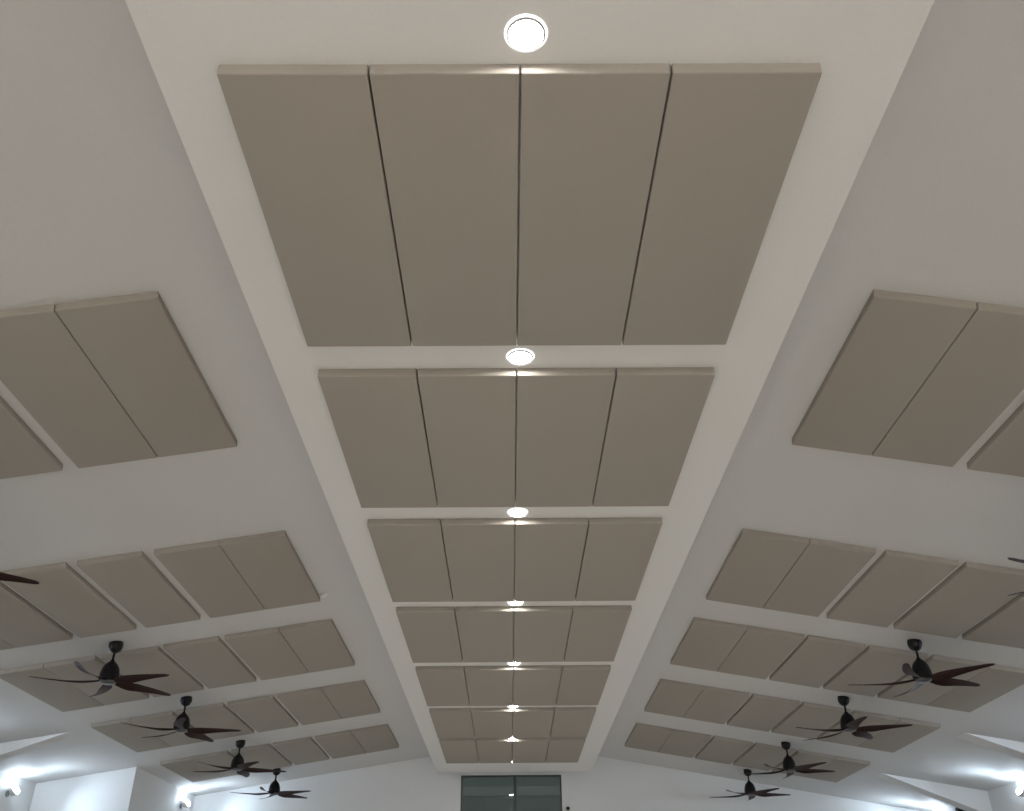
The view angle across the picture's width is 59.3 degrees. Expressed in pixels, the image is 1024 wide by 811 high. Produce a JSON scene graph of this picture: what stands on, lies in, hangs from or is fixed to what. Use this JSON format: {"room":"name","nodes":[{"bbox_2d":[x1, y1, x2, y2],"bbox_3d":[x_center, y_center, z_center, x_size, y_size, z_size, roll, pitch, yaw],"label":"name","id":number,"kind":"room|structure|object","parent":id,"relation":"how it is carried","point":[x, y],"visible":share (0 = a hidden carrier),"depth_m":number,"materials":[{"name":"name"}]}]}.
{"room":"assembly hall","nodes":[
{"label":"assembly hall","id":0,"kind":"room"},
{"bbox_2d":[0,771,35,810],"bbox_3d":[-8.047,3.114,5.988,0.200,4.029,25.500,0,-31,0],"label":"wall","id":1,"kind":"structure","parent":0,"point":[22,801],"depth_m":14.46,"materials":[{"name":"white paint"}]},
{"bbox_2d":[0,732,74,760],"bbox_3d":[-7.145,4.965,12.813,1.660,0.586,0.240,0,-31,0],"label":"trim","id":2,"kind":"structure","parent":1,"relation":"attached to","point":[10,749],"depth_m":12.80,"materials":[{"name":"white paint"}]},
{"bbox_2d":[29,767,194,810],"bbox_3d":[-7.155,8.782,15.535,1.630,4.270,3.300,0,-31,0],"label":"wall","id":3,"kind":"structure","parent":0,"point":[134,788],"depth_m":15.09,"materials":[{"name":"white paint"}]},
{"bbox_2d":[0,0,429,795],"bbox_3d":[-4.032,0.818,7.397,8.269,1.423,25.900,0,-31,0],"label":"ceiling","id":4,"kind":"structure","parent":0,"point":[101,194],"depth_m":6.72,"materials":[{"name":"white paint"}]},
{"bbox_2d":[0,572,38,583],"bbox_3d":[-4.481,1.086,7.102,1.473,0.493,1.525,14,-34,-22],"label":"ceiling fan","id":5,"kind":"object","parent":4,"relation":"hanging from","point":[3,576],"visible":1,"depth_m":7.19,"materials":[{"name":"black wood"}]},
{"bbox_2d":[0,396,62,478],"bbox_3d":[-3.690,0.033,6.017,0.580,0.141,1.840,0,-31,0],"label":"acoustic panel","id":6,"kind":"object","parent":4,"relation":"attached to","point":[22,452],"visible":1,"depth_m":6.51,"materials":[{"name":"beige fabric"}]},
{"bbox_2d":[0,581,72,647],"bbox_3d":[-5.047,2.068,8.938,0.595,0.144,1.840,0,-31,0],"label":"acoustic panel","id":7,"kind":"object","parent":4,"relation":"attached to","point":[22,624],"visible":1,"depth_m":9.20,"materials":[{"name":"beige fabric"}]},
{"bbox_2d":[0,663,103,711],"bbox_3d":[-5.657,3.503,11.107,0.540,0.135,1.840,0,-31,0],"label":"acoustic panel","id":8,"kind":"object","parent":4,"relation":"attached to","point":[63,696],"visible":0.96,"depth_m":10.95,"materials":[{"name":"beige fabric"}]},
{"bbox_2d":[1,562,136,637],"bbox_3d":[-4.383,1.977,8.995,0.600,0.144,1.840,0,-31,0],"label":"acoustic panel","id":9,"kind":"object","parent":4,"relation":"attached to","point":[61,592],"visible":1,"depth_m":8.86,"materials":[{"name":"beige fabric"}]},
{"bbox_2d":[0,304,157,467],"bbox_3d":[-2.999,-0.062,6.077,0.590,0.143,1.840,0,-31,0],"label":"acoustic panel","id":10,"kind":"object","parent":4,"relation":"attached to","point":[42,364],"visible":0.96,"depth_m":5.97,"materials":[{"name":"beige fabric"}]},
{"bbox_2d":[44,655,148,704],"bbox_3d":[-5.101,3.427,11.155,0.575,0.140,1.840,0,-31,0],"label":"acoustic panel","id":11,"kind":"object","parent":4,"relation":"attached to","point":[67,669],"visible":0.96,"depth_m":10.84,"materials":[{"name":"beige fabric"}]},
{"bbox_2d":[29,641,170,696],"bbox_3d":[-4.439,2.907,10.112,1.525,0.493,1.473,-24,-38,33],"label":"ceiling fan","id":12,"kind":"object","parent":4,"relation":"hanging from","point":[109,675],"visible":1,"depth_m":9.94,"materials":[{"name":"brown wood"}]},
{"bbox_2d":[91,718,171,751],"bbox_3d":[-5.663,4.950,13.481,0.540,0.135,1.840,0,-31,0],"label":"acoustic panel","id":13,"kind":"object","parent":4,"relation":"attached to","point":[130,736],"visible":0.94,"depth_m":13.30,"materials":[{"name":"beige fabric"}]},
{"bbox_2d":[77,551,200,627],"bbox_3d":[-3.699,1.883,9.054,0.585,0.142,1.840,0,-31,0],"label":"acoustic panel","id":14,"kind":"object","parent":4,"relation":"attached to","point":[133,580],"visible":1,"depth_m":8.88,"materials":[{"name":"beige fabric"}]},
{"bbox_2d":[55,291,236,456],"bbox_3d":[-2.408,-0.143,6.127,0.594,0.143,1.840,0,-31,0],"label":"acoustic panel","id":15,"kind":"object","parent":4,"relation":"attached to","point":[133,341],"visible":1,"depth_m":5.92,"materials":[{"name":"beige fabric"}]},
{"bbox_2d":[101,646,203,696],"bbox_3d":[-4.435,3.336,11.212,0.644,0.151,1.840,0,-31,0],"label":"acoustic panel","id":16,"kind":"object","parent":4,"relation":"attached to","point":[147,660],"visible":0.93,"depth_m":10.97,"materials":[{"name":"beige fabric"}]},
{"bbox_2d":[131,711,206,746],"bbox_3d":[-5.107,4.874,13.528,0.575,0.140,1.840,0,-31,0],"label":"acoustic panel","id":17,"kind":"object","parent":4,"relation":"attached to","point":[163,719],"visible":0.76,"depth_m":13.16,"materials":[{"name":"beige fabric"}]},
{"bbox_2d":[121,696,240,741],"bbox_3d":[-4.402,4.209,12.252,1.473,0.493,1.525,0,-31,0],"label":"ceiling fan","id":18,"kind":"object","parent":4,"relation":"hanging from","point":[181,724],"visible":1,"depth_m":12.14,"materials":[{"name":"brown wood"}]},
{"bbox_2d":[160,756,221,781],"bbox_3d":[-5.669,6.464,15.966,0.540,0.135,1.840,0,-31,0],"label":"acoustic panel","id":19,"kind":"object","parent":4,"relation":"attached to","point":[184,767],"visible":0.94,"depth_m":15.75,"materials":[{"name":"beige fabric"}]},
{"bbox_2d":[154,540,264,617],"bbox_3d":[-3.016,1.790,9.113,0.590,0.143,1.840,0,-31,0],"label":"acoustic panel","id":20,"kind":"object","parent":4,"relation":"attached to","point":[204,570],"visible":0.97,"depth_m":8.93,"materials":[{"name":"beige fabric"}]},
{"bbox_2d":[164,636,255,688],"bbox_3d":[-3.741,3.241,11.271,0.632,0.149,1.840,0,-31,0],"label":"acoustic panel","id":21,"kind":"object","parent":4,"relation":"attached to","point":[211,661],"visible":1,"depth_m":11.10,"materials":[{"name":"beige fabric"}]},
{"bbox_2d":[177,703,253,739],"bbox_3d":[-4.441,4.782,13.586,0.644,0.151,1.840,0,-31,0],"label":"acoustic panel","id":22,"kind":"object","parent":4,"relation":"attached to","point":[218,715],"visible":1,"depth_m":13.36,"materials":[{"name":"beige fabric"}]},
{"bbox_2d":[193,750,251,776],"bbox_3d":[-5.113,6.388,16.014,0.575,0.140,1.840,0,-31,0],"label":"acoustic panel","id":23,"kind":"object","parent":4,"relation":"attached to","point":[222,758],"visible":0.75,"depth_m":15.57,"materials":[{"name":"beige fabric"}]},
{"bbox_2d":[193,740,286,776],"bbox_3d":[-4.425,5.755,14.787,1.473,0.493,1.525,9,-33,-16],"label":"ceiling fan","id":24,"kind":"object","parent":4,"relation":"hanging from","point":[237,764],"visible":1,"depth_m":14.69,"materials":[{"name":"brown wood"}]},
{"bbox_2d":[231,743,291,768],"bbox_3d":[-4.447,6.297,16.071,0.644,0.151,1.840,0,-31,0],"label":"acoustic panel","id":25,"kind":"object","parent":4,"relation":"attached to","point":[268,757],"visible":0.79,"depth_m":15.86,"materials":[{"name":"beige fabric"}]},
{"bbox_2d":[228,695,297,732],"bbox_3d":[-3.746,4.688,13.645,0.632,0.149,1.840,0,-31,0],"label":"acoustic panel","id":26,"kind":"object","parent":4,"relation":"attached to","point":[263,713],"visible":1,"depth_m":13.47,"materials":[{"name":"beige fabric"}]},
{"bbox_2d":[225,627,308,679],"bbox_3d":[-3.051,3.147,11.330,0.630,0.149,1.840,0,-31,0],"label":"acoustic panel","id":27,"kind":"object","parent":4,"relation":"attached to","point":[266,652],"visible":0.97,"depth_m":11.15,"materials":[{"name":"beige fabric"}]},
{"bbox_2d":[220,530,319,609],"bbox_3d":[-2.421,1.708,9.164,0.604,0.145,1.840,0,-31,0],"label":"acoustic panel","id":28,"kind":"object","parent":4,"relation":"attached to","point":[269,563],"visible":1,"depth_m":8.99,"materials":[{"name":"beige fabric"}]},
{"bbox_2d":[230,768,309,798],"bbox_3d":[-4.443,7.145,17.071,1.525,0.493,1.473,-25,-39,35],"label":"ceiling fan","id":29,"kind":"object","parent":4,"relation":"hanging from","point":[274,789],"visible":0.96,"depth_m":16.88,"materials":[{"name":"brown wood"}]},
{"bbox_2d":[273,737,328,764],"bbox_3d":[-3.752,6.202,16.130,0.632,0.149,1.840,0,-31,0],"label":"acoustic panel","id":30,"kind":"object","parent":4,"relation":"attached to","point":[305,750],"visible":1,"depth_m":15.95,"materials":[{"name":"beige fabric"}]},
{"bbox_2d":[277,687,341,724],"bbox_3d":[-3.056,4.593,13.704,0.630,0.149,1.840,0,-31,0],"label":"acoustic panel","id":31,"kind":"object","parent":4,"relation":"attached to","point":[308,706],"visible":0.96,"depth_m":13.52,"materials":[{"name":"beige fabric"}]},
{"bbox_2d":[280,619,354,672],"bbox_3d":[-2.431,3.062,11.383,0.614,0.146,1.840,0,-31,0],"label":"acoustic panel","id":32,"kind":"object","parent":4,"relation":"attached to","point":[319,645],"visible":1,"depth_m":11.21,"materials":[{"name":"beige fabric"}]},
{"bbox_2d":[315,730,365,758],"bbox_3d":[-3.062,6.107,16.189,0.630,0.149,1.840,0,-31,0],"label":"acoustic panel","id":33,"kind":"object","parent":4,"relation":"attached to","point":[341,744],"visible":0.96,"depth_m":16.00,"materials":[{"name":"beige fabric"}]},
{"bbox_2d":[322,680,379,718],"bbox_3d":[-2.436,4.508,13.757,0.614,0.146,1.840,0,-31,0],"label":"acoustic panel","id":34,"kind":"object","parent":4,"relation":"attached to","point":[350,699],"visible":1,"depth_m":13.58,"materials":[{"name":"beige fabric"}]},
{"bbox_2d":[352,724,398,752],"bbox_3d":[-2.442,6.022,16.242,0.614,0.146,1.840,0,-31,0],"label":"acoustic panel","id":35,"kind":"object","parent":4,"relation":"attached to","point":[379,737],"visible":1,"depth_m":16.05,"materials":[{"name":"beige fabric"}]},
{"bbox_2d":[125,0,934,772],"bbox_3d":[0.060,0.397,7.170,3.005,0.740,24.660,0,-31,0],"label":"ceiling","id":36,"kind":"structure","parent":0,"point":[862,49],"depth_m":4.01,"materials":[{"name":"white paint"}]},
{"bbox_2d":[217,64,411,346],"bbox_3d":[-0.870,-0.844,4.356,0.593,0.055,1.868,0,-31,0],"label":"acoustic panel","id":37,"kind":"object","parent":36,"relation":"attached to","point":[308,135],"visible":0.99,"depth_m":4.10,"materials":[{"name":"beige fabric"}]},
{"bbox_2d":[318,369,437,507],"bbox_3d":[-0.874,0.288,6.214,0.593,0.055,1.868,0,-31,0],"label":"acoustic panel","id":38,"kind":"object","parent":36,"relation":"attached to","point":[377,415],"visible":0.99,"depth_m":6.00,"materials":[{"name":"beige fabric"}]},
{"bbox_2d":[367,519,452,601],"bbox_3d":[-0.878,1.429,8.088,0.593,0.055,1.868,0,-31,0],"label":"acoustic panel","id":39,"kind":"object","parent":36,"relation":"attached to","point":[411,553],"visible":1,"depth_m":7.88,"materials":[{"name":"beige fabric"}]},
{"bbox_2d":[396,607,462,662],"bbox_3d":[-0.883,2.555,9.935,0.593,0.055,1.868,0,-31,0],"label":"acoustic panel","id":40,"kind":"object","parent":36,"relation":"attached to","point":[431,634],"visible":1,"depth_m":9.74,"materials":[{"name":"beige fabric"}]},
{"bbox_2d":[416,666,469,705],"bbox_3d":[-0.887,3.706,11.824,0.593,0.055,1.868,0,-31,0],"label":"acoustic panel","id":41,"kind":"object","parent":36,"relation":"attached to","point":[440,685],"visible":1,"depth_m":11.62,"materials":[{"name":"beige fabric"}]},
{"bbox_2d":[369,64,518,345],"bbox_3d":[-0.270,-0.847,4.360,0.593,0.055,1.868,0,-31,0],"label":"acoustic panel","id":42,"kind":"object","parent":36,"relation":"attached to","point":[449,133],"visible":1,"depth_m":4.09,"materials":[{"name":"beige fabric"}]},
{"bbox_2d":[429,708,474,738],"bbox_3d":[-0.892,4.852,13.705,0.593,0.055,1.868,0,-31,0],"label":"acoustic panel","id":43,"kind":"object","parent":36,"relation":"attached to","point":[449,723],"visible":1,"depth_m":13.49,"materials":[{"name":"beige fabric"}]},
{"bbox_2d":[439,738,478,762],"bbox_3d":[-0.896,5.981,15.557,0.593,0.055,1.962,0,-31,0],"label":"acoustic panel","id":44,"kind":"object","parent":36,"relation":"attached to","point":[455,750],"visible":0.97,"depth_m":15.33,"materials":[{"name":"beige fabric"}]},
{"bbox_2d":[418,368,515,507],"bbox_3d":[-0.274,0.285,6.217,0.593,0.055,1.868,0,-31,0],"label":"acoustic panel","id":45,"kind":"object","parent":36,"relation":"attached to","point":[470,413],"visible":1,"depth_m":6.00,"materials":[{"name":"beige fabric"}]},
{"bbox_2d":[441,518,513,601],"bbox_3d":[-0.279,1.426,8.091,0.593,0.055,1.868,0,-31,0],"label":"acoustic panel","id":46,"kind":"object","parent":36,"relation":"attached to","point":[479,551],"visible":1,"depth_m":7.90,"materials":[{"name":"beige fabric"}]},
{"bbox_2d":[455,606,513,661],"bbox_3d":[-0.283,2.552,9.938,0.593,0.055,1.868,0,-31,0],"label":"acoustic panel","id":47,"kind":"object","parent":36,"relation":"attached to","point":[485,632],"visible":1,"depth_m":9.72,"materials":[{"name":"beige fabric"}]},
{"bbox_2d":[465,666,512,705],"bbox_3d":[-0.287,3.703,11.827,0.593,0.055,1.868,0,-31,0],"label":"acoustic panel","id":48,"kind":"object","parent":36,"relation":"attached to","point":[486,685],"visible":1,"depth_m":11.64,"materials":[{"name":"beige fabric"}]},
{"bbox_2d":[471,708,511,737],"bbox_3d":[-0.292,4.849,13.708,0.593,0.055,1.868,0,-31,0],"label":"acoustic panel","id":49,"kind":"object","parent":36,"relation":"attached to","point":[487,722],"visible":1,"depth_m":13.50,"materials":[{"name":"beige fabric"}]},
{"bbox_2d":[476,738,511,762],"bbox_3d":[-0.296,5.978,15.560,0.593,0.055,1.962,0,-31,0],"label":"acoustic panel","id":50,"kind":"object","parent":36,"relation":"attached to","point":[490,750],"visible":0.98,"depth_m":15.35,"materials":[{"name":"beige fabric"}]},
{"bbox_2d":[506,348,534,364],"bbox_3d":[0.049,-0.284,5.326,0.169,0.015,0.169,0,-31,0],"label":"recessed light","id":51,"kind":"object","parent":36,"relation":"in","point":[519,356],"visible":1,"depth_m":5.31,"materials":[{"name":"white plastic"}]},
{"bbox_2d":[504,14,547,51],"bbox_3d":[0.054,-1.424,3.456,0.169,0.015,0.169,0,-31,0],"label":"recessed light","id":52,"kind":"object","parent":36,"relation":"in","point":[523,32],"visible":1,"depth_m":3.45,"materials":[{"name":"white plastic"}]},
{"bbox_2d":[512,738,548,762],"bbox_3d":[0.304,5.974,15.564,0.593,0.055,1.962,0,-31,0],"label":"acoustic panel","id":53,"kind":"object","parent":36,"relation":"attached to","point":[524,750],"visible":0.96,"depth_m":15.38,"materials":[{"name":"beige fabric"}]},
{"bbox_2d":[513,707,553,737],"bbox_3d":[0.308,4.846,13.711,0.593,0.055,1.868,0,-31,0],"label":"acoustic panel","id":54,"kind":"object","parent":36,"relation":"attached to","point":[528,722],"visible":1,"depth_m":13.51,"materials":[{"name":"beige fabric"}]},
{"bbox_2d":[513,665,561,705],"bbox_3d":[0.313,3.700,11.830,0.593,0.055,1.868,0,-31,0],"label":"acoustic panel","id":55,"kind":"object","parent":36,"relation":"attached to","point":[533,685],"visible":1,"depth_m":11.62,"materials":[{"name":"beige fabric"}]},
{"bbox_2d":[514,606,572,661],"bbox_3d":[0.317,2.549,9.941,0.593,0.055,1.868,0,-31,0],"label":"acoustic panel","id":56,"kind":"object","parent":36,"relation":"attached to","point":[540,632],"visible":1,"depth_m":9.74,"materials":[{"name":"beige fabric"}]},
{"bbox_2d":[514,518,587,600],"bbox_3d":[0.322,1.423,8.094,0.593,0.055,1.868,0,-31,0],"label":"acoustic panel","id":57,"kind":"object","parent":36,"relation":"attached to","point":[548,551],"visible":1,"depth_m":7.88,"materials":[{"name":"beige fabric"}]},
{"bbox_2d":[545,738,584,762],"bbox_3d":[0.904,5.971,15.567,0.593,0.055,1.962,0,-31,0],"label":"acoustic panel","id":58,"kind":"object","parent":36,"relation":"attached to","point":[559,750],"visible":0.97,"depth_m":15.40,"materials":[{"name":"beige fabric"}]},
{"bbox_2d":[516,368,615,506],"bbox_3d":[0.326,0.282,6.220,0.593,0.055,1.868,0,-31,0],"label":"acoustic panel","id":59,"kind":"object","parent":36,"relation":"attached to","point":[562,413],"visible":1,"depth_m":6.00,"materials":[{"name":"beige fabric"}]},
{"bbox_2d":[550,707,595,737],"bbox_3d":[0.908,4.843,13.715,0.593,0.055,1.868,0,-31,0],"label":"acoustic panel","id":60,"kind":"object","parent":36,"relation":"attached to","point":[568,722],"visible":0.97,"depth_m":13.51,"materials":[{"name":"beige fabric"}]},
{"bbox_2d":[556,665,610,705],"bbox_3d":[0.913,3.697,11.833,0.593,0.055,1.868,0,-31,0],"label":"acoustic panel","id":61,"kind":"object","parent":36,"relation":"attached to","point":[578,684],"visible":0.98,"depth_m":11.63,"materials":[{"name":"beige fabric"}]},
{"bbox_2d":[518,63,670,345],"bbox_3d":[0.330,-0.850,4.363,0.593,0.055,1.868,0,-31,0],"label":"acoustic panel","id":62,"kind":"object","parent":36,"relation":"attached to","point":[589,133],"visible":1,"depth_m":4.11,"materials":[{"name":"beige fabric"}]},
{"bbox_2d":[564,605,631,661],"bbox_3d":[0.917,2.546,9.944,0.593,0.055,1.868,0,-31,0],"label":"acoustic panel","id":63,"kind":"object","parent":36,"relation":"attached to","point":[595,634],"visible":0.98,"depth_m":9.75,"materials":[{"name":"beige fabric"}]},
{"bbox_2d":[575,517,661,600],"bbox_3d":[0.921,1.420,8.097,0.593,0.055,1.868,0,-31,0],"label":"acoustic panel","id":64,"kind":"object","parent":36,"relation":"attached to","point":[617,552],"visible":0.99,"depth_m":7.90,"materials":[{"name":"beige fabric"}]},
{"bbox_2d":[593,367,714,506],"bbox_3d":[0.926,0.279,6.224,0.593,0.055,1.868,0,-31,0],"label":"acoustic panel","id":65,"kind":"object","parent":36,"relation":"attached to","point":[654,415],"visible":0.98,"depth_m":6.00,"materials":[{"name":"beige fabric"}]},
{"bbox_2d":[622,63,821,344],"bbox_3d":[0.930,-0.853,4.366,0.593,0.055,1.868,0,-31,0],"label":"acoustic panel","id":66,"kind":"object","parent":36,"relation":"attached to","point":[730,133],"visible":0.99,"depth_m":4.11,"materials":[{"name":"beige fabric"}]},
{"bbox_2d":[193,756,916,810],"bbox_3d":[0.138,9.219,17.335,16.630,5.291,0.200,0,-31,0],"label":"wall","id":67,"kind":"structure","parent":0,"point":[612,784],"depth_m":18.07,"materials":[{"name":"white paint"}]},
{"bbox_2d":[460,775,561,810],"bbox_3d":[-0.007,8.678,17.606,2.030,2.700,0.080,0,-31,0],"label":"window","id":68,"kind":"structure","parent":67,"relation":"in","point":[462,776],"depth_m":18.26,"materials":[{"name":"grey"}]},
{"bbox_2d":[598,0,1023,810],"bbox_3d":[4.283,0.838,7.404,8.361,1.571,25.900,0,-31,0],"label":"ceiling","id":69,"kind":"structure","parent":0,"point":[933,206],"depth_m":7.15,"materials":[{"name":"white paint"}]},
{"bbox_2d":[625,723,671,751],"bbox_3d":[2.447,6.009,16.262,0.619,0.157,1.840,0,-31,0],"label":"acoustic panel","id":70,"kind":"object","parent":69,"relation":"attached to","point":[647,737],"visible":1,"depth_m":16.08,"materials":[{"name":"beige fabric"}]},
{"bbox_2d":[644,679,703,717],"bbox_3d":[2.453,4.495,13.777,0.619,0.157,1.840,0,-31,0],"label":"acoustic panel","id":71,"kind":"object","parent":69,"relation":"attached to","point":[669,697],"visible":1,"depth_m":13.60,"materials":[{"name":"beige fabric"}]},
{"bbox_2d":[658,729,710,757],"bbox_3d":[3.081,6.098,16.209,0.652,0.162,1.840,0,-31,0],"label":"acoustic panel","id":72,"kind":"object","parent":69,"relation":"attached to","point":[682,743],"visible":0.97,"depth_m":16.02,"materials":[{"name":"beige fabric"}]},
{"bbox_2d":[670,617,746,670],"bbox_3d":[2.458,3.049,11.403,0.619,0.157,1.840,0,-31,0],"label":"acoustic panel","id":73,"kind":"object","parent":69,"relation":"attached to","point":[706,643],"visible":1,"depth_m":11.23,"materials":[{"name":"beige fabric"}]},
{"bbox_2d":[683,686,749,723],"bbox_3d":[3.087,4.584,13.724,0.652,0.162,1.840,0,-31,0],"label":"acoustic panel","id":74,"kind":"object","parent":69,"relation":"attached to","point":[713,704],"visible":0.94,"depth_m":13.54,"materials":[{"name":"beige fabric"}]},
{"bbox_2d":[695,736,752,764],"bbox_3d":[3.779,6.196,16.151,0.658,0.163,1.840,0,-31,0],"label":"acoustic panel","id":75,"kind":"object","parent":69,"relation":"attached to","point":[718,749],"visible":1,"depth_m":15.97,"materials":[{"name":"beige fabric"}]},
{"bbox_2d":[709,769,789,800],"bbox_3d":[4.585,7.203,17.190,1.473,0.493,1.525,3,-32,-5],"label":"ceiling fan","id":76,"kind":"object","parent":69,"relation":"hanging from","point":[749,789],"visible":1,"depth_m":17.08,"materials":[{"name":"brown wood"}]},
{"bbox_2d":[706,528,808,607],"bbox_3d":[2.461,1.695,9.183,0.614,0.156,1.840,0,-31,0],"label":"acoustic panel","id":77,"kind":"object","parent":69,"relation":"attached to","point":[757,562],"visible":1,"depth_m":9.01,"materials":[{"name":"beige fabric"}]},
{"bbox_2d":[717,626,803,678],"bbox_3d":[3.093,3.137,11.350,0.652,0.162,1.840,0,-31,0],"label":"acoustic panel","id":78,"kind":"object","parent":69,"relation":"attached to","point":[759,651],"visible":0.97,"depth_m":11.17,"materials":[{"name":"beige fabric"}]},
{"bbox_2d":[727,694,799,731],"bbox_3d":[3.785,4.681,13.666,0.658,0.163,1.840,0,-31,0],"label":"acoustic panel","id":79,"kind":"object","parent":69,"relation":"attached to","point":[759,712],"visible":1,"depth_m":13.49,"materials":[{"name":"beige fabric"}]},
{"bbox_2d":[733,743,794,770],"bbox_3d":[4.480,6.293,16.093,0.658,0.163,1.840,0,-31,0],"label":"acoustic panel","id":80,"kind":"object","parent":69,"relation":"attached to","point":[757,755],"visible":1,"depth_m":15.94,"materials":[{"name":"beige fabric"}]},
{"bbox_2d":[751,741,834,777],"bbox_3d":[4.630,5.831,14.925,1.473,0.493,1.525,4,-32,-7],"label":"ceiling fan","id":81,"kind":"object","parent":69,"relation":"hanging from","point":[789,766],"visible":1,"depth_m":14.81,"materials":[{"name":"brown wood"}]},
{"bbox_2d":[772,750,835,776],"bbox_3d":[5.168,6.390,16.036,0.624,0.158,1.840,0,-31,0],"label":"acoustic panel","id":82,"kind":"object","parent":69,"relation":"attached to","point":[800,757],"visible":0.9,"depth_m":15.54,"materials":[{"name":"beige fabric"}]},
{"bbox_2d":[772,702,849,738],"bbox_3d":[4.486,4.779,13.608,0.658,0.163,1.840,0,-31,0],"label":"acoustic panel","id":83,"kind":"object","parent":69,"relation":"attached to","point":[806,715],"visible":0.92,"depth_m":13.44,"materials":[{"name":"beige fabric"}]},
{"bbox_2d":[770,635,864,687],"bbox_3d":[3.791,3.235,11.292,0.658,0.163,1.840,0,-31,0],"label":"acoustic panel","id":84,"kind":"object","parent":69,"relation":"attached to","point":[815,660],"visible":1,"depth_m":11.12,"materials":[{"name":"beige fabric"}]},
{"bbox_2d":[763,538,875,616],"bbox_3d":[3.068,1.780,9.132,0.603,0.154,1.840,0,-31,0],"label":"acoustic panel","id":85,"kind":"object","parent":69,"relation":"attached to","point":[824,568],"visible":0.97,"depth_m":8.96,"materials":[{"name":"beige fabric"}]},
{"bbox_2d":[806,756,869,781],"bbox_3d":[5.761,6.473,15.987,0.564,0.147,1.840,0,-31,0],"label":"acoustic panel","id":86,"kind":"object","parent":69,"relation":"attached to","point":[843,767],"visible":0.95,"depth_m":15.74,"materials":[{"name":"beige fabric"}]},
{"bbox_2d":[796,696,911,740],"bbox_3d":[4.588,4.233,12.309,1.525,0.493,1.473,-25,-39,35],"label":"ceiling fan","id":87,"kind":"object","parent":69,"relation":"hanging from","point":[848,724],"visible":1,"depth_m":12.11,"materials":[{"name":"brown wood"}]},
{"bbox_2d":[817,710,898,746],"bbox_3d":[5.174,4.876,13.551,0.624,0.158,1.840,0,-31,0],"label":"acoustic panel","id":88,"kind":"object","parent":69,"relation":"attached to","point":[844,738],"visible":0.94,"depth_m":13.46,"materials":[{"name":"beige fabric"}]},
{"bbox_2d":[823,645,927,696],"bbox_3d":[4.491,3.333,11.234,0.658,0.163,1.840,0,-31,0],"label":"acoustic panel","id":89,"kind":"object","parent":69,"relation":"attached to","point":[875,664],"visible":1,"depth_m":11.10,"materials":[{"name":"beige fabric"}]},
{"bbox_2d":[792,289,976,455],"bbox_3d":[2.459,-0.156,6.147,0.597,0.153,1.840,0,-31,0],"label":"acoustic panel","id":90,"kind":"object","parent":69,"relation":"attached to","point":[897,339],"visible":1,"depth_m":5.95,"materials":[{"name":"beige fabric"}]},
{"bbox_2d":[826,550,957,627],"bbox_3d":[3.776,1.879,9.074,0.648,0.162,1.840,0,-31,0],"label":"acoustic panel","id":91,"kind":"object","parent":69,"relation":"attached to","point":[896,580],"visible":1,"depth_m":8.90,"materials":[{"name":"beige fabric"}]},
{"bbox_2d":[857,717,940,752],"bbox_3d":[5.767,4.958,13.502,0.564,0.147,1.840,0,-31,0],"label":"acoustic panel","id":92,"kind":"object","parent":69,"relation":"attached to","point":[892,740],"visible":0.97,"depth_m":13.36,"materials":[{"name":"beige fabric"}]},
{"bbox_2d":[862,639,994,697],"bbox_3d":[4.597,2.865,10.070,1.473,0.493,1.525,9,-33,-16],"label":"ceiling fan","id":93,"kind":"object","parent":69,"relation":"hanging from","point":[921,673],"visible":1,"depth_m":9.93,"materials":[{"name":"brown wood"}]},
{"bbox_2d":[878,655,988,704],"bbox_3d":[5.180,3.429,11.177,0.624,0.158,1.840,0,-31,0],"label":"acoustic panel","id":94,"kind":"object","parent":69,"relation":"attached to","point":[926,693],"visible":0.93,"depth_m":11.26,"materials":[{"name":"beige fabric"}]},
{"bbox_2d":[872,302,1023,466],"bbox_3d":[3.060,-0.072,6.097,0.605,0.154,1.840,0,-31,0],"label":"acoustic panel","id":95,"kind":"object","parent":69,"relation":"attached to","point":[981,372],"visible":0.96,"depth_m":6.03,"materials":[{"name":"beige fabric"}]},
{"bbox_2d":[893,562,1023,637],"bbox_3d":[4.494,1.980,9.014,0.663,0.164,1.840,0,-31,0],"label":"acoustic panel","id":96,"kind":"object","parent":69,"relation":"attached to","point":[972,592],"visible":1,"depth_m":8.87,"materials":[{"name":"beige fabric"}]},
{"bbox_2d":[927,663,1023,711],"bbox_3d":[5.773,3.512,11.128,0.564,0.147,1.840,0,-31,0],"label":"acoustic panel","id":97,"kind":"object","parent":69,"relation":"attached to","point":[996,680],"visible":0.9,"depth_m":11.03,"materials":[{"name":"beige fabric"}]},
{"bbox_2d":[962,593,1023,647],"bbox_3d":[5.185,2.076,8.957,0.604,0.154,1.840,0,-31,0],"label":"acoustic panel","id":98,"kind":"object","parent":69,"relation":"attached to","point":[1004,626],"visible":1,"depth_m":9.32,"materials":[{"name":"beige fabric"}]},
{"bbox_2d":[967,402,1023,476],"bbox_3d":[3.781,0.029,6.037,0.644,0.161,1.840,0,-31,0],"label":"acoustic panel","id":99,"kind":"object","parent":69,"relation":"attached to","point":[1003,452],"visible":1,"depth_m":6.56,"materials":[{"name":"beige fabric"}]},
{"bbox_2d":[930,779,1023,810],"bbox_3d":[8.383,3.091,6.040,0.200,3.884,25.500,0,-31,0],"label":"wall","id":100,"kind":"structure","parent":0,"point":[1003,798],"depth_m":15.05,"materials":[{"name":"white paint"}]},
{"bbox_2d":[877,773,992,810],"bbox_3d":[7.354,6.808,15.717,1.790,0.728,0.300,0,-31,0],"label":"trim","id":101,"kind":"structure","parent":100,"relation":"attached to","point":[964,798],"depth_m":15.62,"materials":[{"name":"white paint"}]},
{"bbox_2d":[957,733,1023,759],"bbox_3d":[7.361,5.027,12.845,1.790,0.675,0.300,0,-31,0],"label":"trim","id":102,"kind":"structure","parent":100,"relation":"attached to","point":[1012,748],"depth_m":12.85,"materials":[{"name":"white paint"}]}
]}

